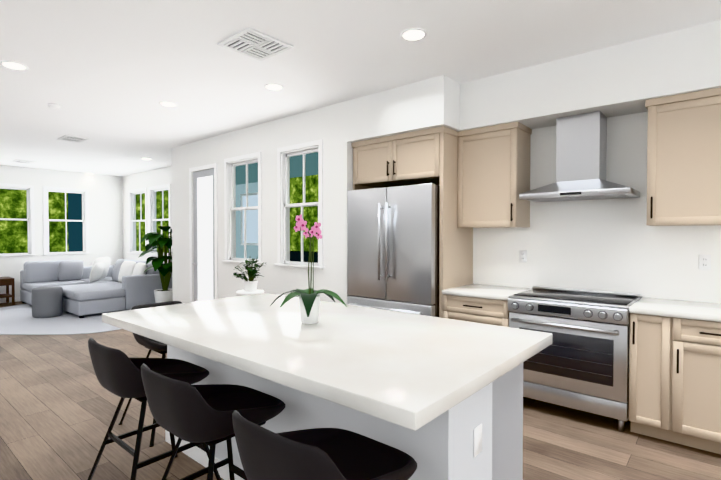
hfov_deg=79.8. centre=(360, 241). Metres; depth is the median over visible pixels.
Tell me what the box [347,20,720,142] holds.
soffit
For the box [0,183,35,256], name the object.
window
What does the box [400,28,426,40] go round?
recessed light
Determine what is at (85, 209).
window
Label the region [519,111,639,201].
range hood
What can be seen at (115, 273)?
pillow
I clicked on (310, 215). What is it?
backdrop
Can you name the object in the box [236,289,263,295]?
plant stand
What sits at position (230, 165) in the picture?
window
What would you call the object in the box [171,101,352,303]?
wall
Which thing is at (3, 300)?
baseboard
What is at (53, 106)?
smoke detector
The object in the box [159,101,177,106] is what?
recessed light
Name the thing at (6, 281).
side table
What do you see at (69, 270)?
pillow
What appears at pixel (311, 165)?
building
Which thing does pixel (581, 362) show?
range
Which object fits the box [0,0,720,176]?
ceiling
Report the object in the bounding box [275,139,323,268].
window
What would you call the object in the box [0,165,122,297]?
wall
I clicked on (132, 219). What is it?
window
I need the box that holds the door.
[189,163,217,301]
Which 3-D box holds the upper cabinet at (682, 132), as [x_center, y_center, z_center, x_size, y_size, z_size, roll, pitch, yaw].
[2.458,-0.582,3.160,0.557,0.928,0.364,1,1,40]
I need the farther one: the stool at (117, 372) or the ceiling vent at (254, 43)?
the ceiling vent at (254, 43)
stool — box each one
[88,338,220,479]
[118,301,181,446]
[141,363,284,479]
[232,410,416,479]
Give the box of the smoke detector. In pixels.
[48,103,60,108]
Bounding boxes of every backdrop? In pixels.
[0,189,168,253]
[290,175,317,251]
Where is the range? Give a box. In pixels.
[508,286,641,431]
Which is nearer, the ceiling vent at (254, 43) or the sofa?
the ceiling vent at (254, 43)
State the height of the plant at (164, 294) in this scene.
1.572 m
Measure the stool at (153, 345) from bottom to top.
0.885 m
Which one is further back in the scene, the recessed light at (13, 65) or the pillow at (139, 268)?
the pillow at (139, 268)
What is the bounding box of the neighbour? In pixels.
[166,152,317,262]
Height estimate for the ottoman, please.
0.493 m
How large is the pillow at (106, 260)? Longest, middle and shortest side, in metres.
0.560 x 0.520 x 0.180 m
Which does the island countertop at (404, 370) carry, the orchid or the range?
the orchid
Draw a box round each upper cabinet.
[352,127,455,187]
[456,122,531,230]
[644,87,720,226]
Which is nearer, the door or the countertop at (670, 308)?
the countertop at (670, 308)
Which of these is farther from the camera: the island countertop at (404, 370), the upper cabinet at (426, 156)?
the upper cabinet at (426, 156)
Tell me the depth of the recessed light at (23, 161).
8.44 m
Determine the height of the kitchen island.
0.864 m
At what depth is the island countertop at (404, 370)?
1.97 m
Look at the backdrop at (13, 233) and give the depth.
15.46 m
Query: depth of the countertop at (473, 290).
3.94 m
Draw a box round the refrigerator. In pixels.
[347,183,439,316]
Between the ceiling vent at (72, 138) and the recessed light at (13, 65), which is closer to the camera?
the recessed light at (13, 65)
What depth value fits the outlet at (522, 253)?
4.14 m
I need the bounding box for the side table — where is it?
[0,277,14,304]
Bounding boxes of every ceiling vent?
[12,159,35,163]
[57,135,88,142]
[217,27,292,60]
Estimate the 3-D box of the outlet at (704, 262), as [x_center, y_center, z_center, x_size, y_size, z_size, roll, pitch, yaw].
[2.607,0.158,3.262,0.072,0.115,0.008,1,1,40]
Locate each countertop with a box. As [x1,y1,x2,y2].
[102,293,552,432]
[440,283,531,298]
[629,295,720,322]
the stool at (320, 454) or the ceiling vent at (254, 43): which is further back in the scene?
the ceiling vent at (254, 43)
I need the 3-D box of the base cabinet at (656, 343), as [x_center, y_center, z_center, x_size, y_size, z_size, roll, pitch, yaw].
[2.225,0.941,3.198,0.306,0.880,0.644,1,1,40]
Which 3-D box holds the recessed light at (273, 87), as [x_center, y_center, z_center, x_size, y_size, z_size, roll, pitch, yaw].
[-0.842,-1.502,4.196,0.194,0.006,0.194,1,1,40]
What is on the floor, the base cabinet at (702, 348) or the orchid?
the base cabinet at (702, 348)
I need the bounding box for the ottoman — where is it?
[31,286,62,317]
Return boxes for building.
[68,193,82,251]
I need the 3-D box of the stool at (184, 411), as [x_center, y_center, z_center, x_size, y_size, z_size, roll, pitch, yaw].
[-0.639,0.962,1.932,0.577,0.885,0.554,1,1,40]
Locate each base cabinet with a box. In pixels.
[440,295,510,326]
[629,315,687,444]
[684,319,720,453]
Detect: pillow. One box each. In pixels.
[57,260,83,281]
[89,261,104,282]
[90,257,110,280]
[111,258,126,282]
[118,260,136,284]
[131,262,146,285]
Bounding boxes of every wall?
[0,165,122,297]
[122,166,171,263]
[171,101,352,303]
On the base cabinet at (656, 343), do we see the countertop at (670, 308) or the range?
the countertop at (670, 308)
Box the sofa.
[20,257,171,317]
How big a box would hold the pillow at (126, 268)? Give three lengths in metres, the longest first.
0.520 x 0.480 x 0.170 m
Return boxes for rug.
[0,304,130,334]
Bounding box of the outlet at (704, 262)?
[699,254,710,269]
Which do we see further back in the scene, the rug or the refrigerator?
the rug
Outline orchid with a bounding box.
[271,214,346,323]
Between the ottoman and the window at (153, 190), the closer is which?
the ottoman
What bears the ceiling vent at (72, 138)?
in the ceiling
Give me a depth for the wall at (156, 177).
10.10 m
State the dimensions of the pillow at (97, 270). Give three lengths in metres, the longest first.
0.500 x 0.440 x 0.170 m
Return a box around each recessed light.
[0,61,28,69]
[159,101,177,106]
[264,83,283,90]
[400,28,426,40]
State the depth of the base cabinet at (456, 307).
3.79 m
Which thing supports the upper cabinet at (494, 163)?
attached to the kitchen
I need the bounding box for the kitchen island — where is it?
[165,345,530,479]
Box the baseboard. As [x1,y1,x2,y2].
[0,297,19,302]
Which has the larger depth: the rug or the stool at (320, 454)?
the rug
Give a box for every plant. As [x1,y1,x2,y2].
[138,226,172,302]
[233,258,266,291]
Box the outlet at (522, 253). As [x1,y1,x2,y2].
[519,250,526,261]
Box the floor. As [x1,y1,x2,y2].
[0,301,720,479]
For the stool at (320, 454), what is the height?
0.885 m
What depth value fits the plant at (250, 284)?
4.91 m
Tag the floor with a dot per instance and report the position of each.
(59, 403)
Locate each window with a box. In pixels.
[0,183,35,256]
[43,186,89,254]
[127,187,146,254]
[147,184,170,255]
[222,152,262,264]
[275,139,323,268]

